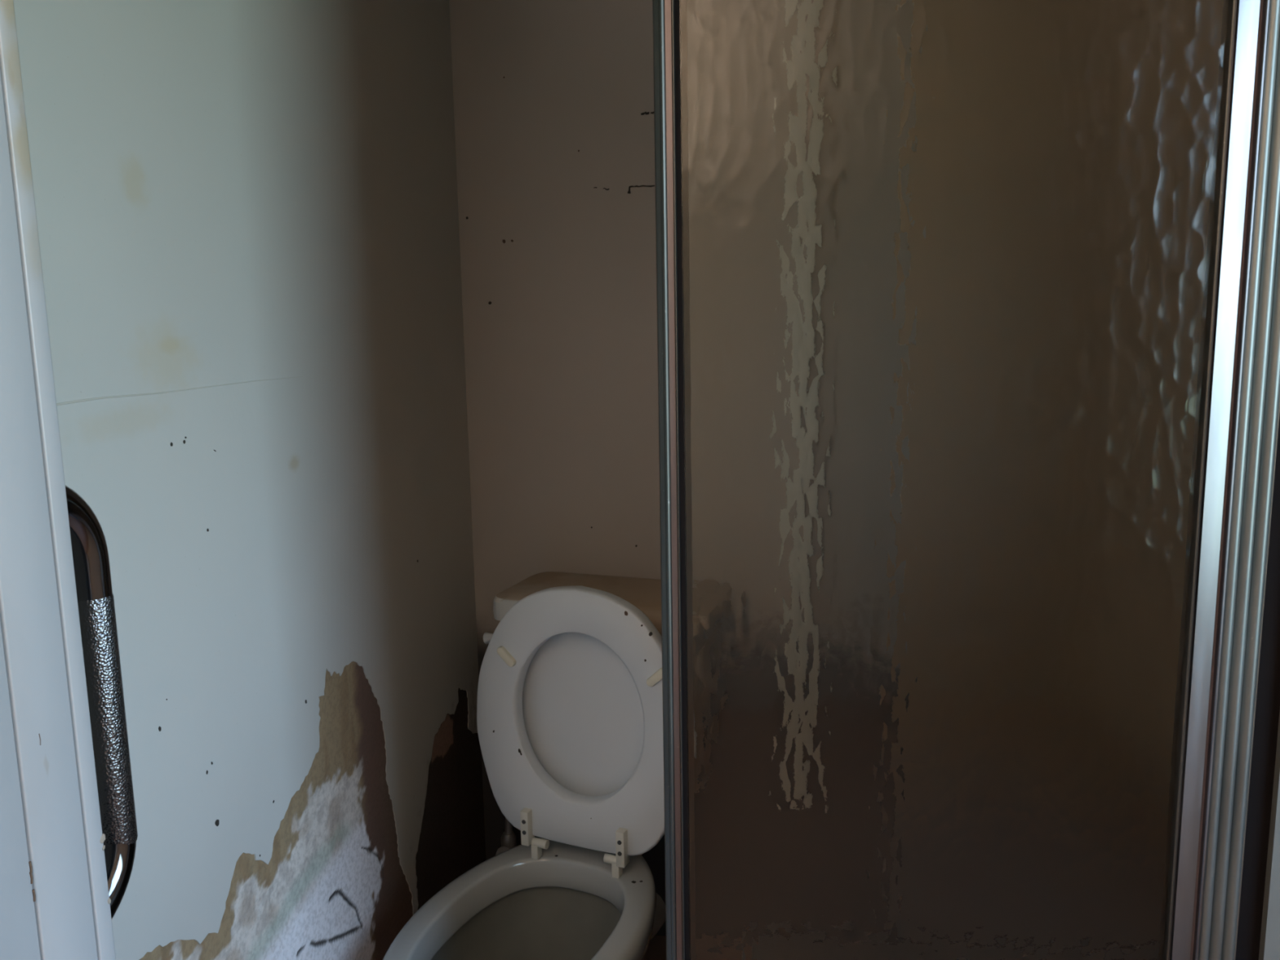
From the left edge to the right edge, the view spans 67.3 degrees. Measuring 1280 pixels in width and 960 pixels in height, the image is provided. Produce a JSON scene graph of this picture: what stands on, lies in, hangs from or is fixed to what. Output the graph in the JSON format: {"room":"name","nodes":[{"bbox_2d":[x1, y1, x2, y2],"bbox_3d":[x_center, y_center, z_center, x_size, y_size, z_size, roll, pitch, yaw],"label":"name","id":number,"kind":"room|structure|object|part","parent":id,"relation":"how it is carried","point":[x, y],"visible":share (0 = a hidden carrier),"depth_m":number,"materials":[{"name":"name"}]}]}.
{"room":"bathroom","nodes":[
{"label":"bathroom","id":0,"kind":"room"},
{"bbox_2d":[13,0,485,959],"bbox_3d":[-0.499,-0.106,1.278,0.081,2.400,1.395,0,9,9],"label":"wall","id":1,"kind":"structure","parent":0,"point":[247,214],"depth_m":1.22,"materials":[{"name":"paint"}]},
{"bbox_2d":[214,819,219,826],"bbox_3d":[-0.488,0.397,1.110,0.002,0.009,0.009,1,9,13],"label":"hole","id":2,"kind":"object","parent":1,"relation":"attached to","point":[216,821],"depth_m":1.11,"materials":[{"name":"black"}]},
{"bbox_2d":[448,0,666,936],"bbox_3d":[0.418,-0.210,1.862,1.712,2.400,0.092,0,9,9],"label":"wall","id":3,"kind":"structure","parent":0,"point":[553,100],"depth_m":1.89,"materials":[{"name":"paint"}]},
{"bbox_2d":[495,817,516,855],"bbox_3d":[-0.265,0.796,1.990,0.052,0.396,0.062,0,9,9],"label":"water valve","id":4,"kind":"object","parent":3,"relation":"attached to","point":[508,840],"visible":0.3,"depth_m":1.99,"materials":[{"name":"metal"}]},
{"bbox_3d":[-0.278,0.767,1.972,0.033,0.034,0.032,0,9,9],"label":"tap handle","id":5,"kind":"part","parent":4,"relation":"part of","materials":[{"name":"white plastic"}]},
{"bbox_2d":[642,935,666,959],"bbox_3d":[0.067,1.247,0.476,2.760,0.060,3.340,0,9,9],"label":"floor","id":6,"kind":"structure","parent":0,"point":[656,948],"depth_m":2.02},
{"bbox_2d":[382,571,666,959],"bbox_3d":[-0.149,0.614,1.573,0.449,0.876,0.811,3,9,24],"label":"toilet","id":7,"kind":"object","parent":6,"relation":"on","point":[570,696],"visible":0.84,"depth_m":1.60,"materials":[{"name":"white ceramic"}]},
{"bbox_3d":[-0.247,0.289,1.758,0.076,0.025,0.028,1,9,13],"label":"flush lever","id":8,"kind":"part","parent":7,"relation":"part of","materials":[{"name":"white plastic"}]},
{"bbox_3d":[-0.179,0.825,1.444,0.284,0.217,0.424,3,9,24],"label":"bowl","id":9,"kind":"part","parent":7,"relation":"part of","materials":[{"name":"white ceramic"}]},
{"bbox_3d":[-0.168,0.620,1.617,0.028,0.034,0.016,3,9,24],"label":"hinge post","id":10,"kind":"part","parent":7,"relation":"part of","materials":[{"name":"plastic"}]},
{"bbox_3d":[-0.100,0.388,1.577,0.382,0.432,0.054,3,9,24],"label":"seat","id":11,"kind":"part","parent":7,"relation":"part of","materials":[{"name":"white plastic"}]},
{"bbox_3d":[-0.050,0.223,1.787,0.414,0.057,0.208,2,9,20],"label":"cistern lid","id":12,"kind":"part","parent":7,"relation":"part of","materials":[{"name":"white ceramic"}]},
{"bbox_3d":[-0.081,0.396,1.621,0.346,0.391,0.039,3,9,24],"label":"lid","id":13,"kind":"part","parent":7,"relation":"part of","materials":[{"name":"white plastic"}]},
{"bbox_3d":[-0.044,0.626,1.562,0.028,0.034,0.016,3,9,24],"label":"hinge post","id":14,"kind":"part","parent":7,"relation":"part of","materials":[{"name":"plastic"}]},
{"bbox_2d":[1258,711,1279,959],"bbox_3d":[1.044,-0.075,0.889,0.812,2.400,0.080,0,9,9],"label":"wall","id":15,"kind":"structure","parent":0,"point":[1269,944],"depth_m":0.99,"materials":[{"name":"white paint"}]},
{"bbox_2d":[652,0,1279,959],"bbox_3d":[0.333,0.085,0.971,0.627,1.881,0.026,0,9,5],"label":"shower door","id":16,"kind":"structure","parent":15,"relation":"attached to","point":[968,311],"depth_m":0.95,"materials":[{"name":"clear glass"}]},
{"bbox_3d":[-0.828,0.005,0.574,0.947,2.400,0.115,0,9,9],"label":"wall","id":17,"kind":"structure","parent":0,"visible":0},
{"bbox_2d":[0,620,40,959],"bbox_3d":[-0.368,0.016,0.442,0.019,2.400,0.144,0,9,9],"label":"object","id":18,"kind":"structure","parent":17,"relation":"attached to","point":[19,936],"depth_m":0.53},
{"bbox_2d":[0,72,97,959],"bbox_3d":[-0.353,0.002,0.533,0.020,2.400,0.040,0,9,9],"label":"trim","id":19,"kind":"structure","parent":17,"relation":"attached to","point":[30,616],"depth_m":0.54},
{"bbox_2d":[0,0,115,959],"bbox_3d":[-0.351,0.001,0.539,0.021,2.400,0.059,0,9,9],"label":"trim","id":20,"kind":"structure","parent":17,"relation":"attached to","point":[10,64],"depth_m":0.56,"materials":[{"name":"white wood"}]},
{"bbox_2d":[65,484,137,919],"bbox_3d":[-0.370,0.152,0.625,0.052,0.346,0.082,0,9,9],"label":"grab rail","id":21,"kind":"object","parent":17,"relation":"attached to","point":[95,600],"visible":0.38,"depth_m":0.64,"materials":[{"name":"silver metal"}]}
]}

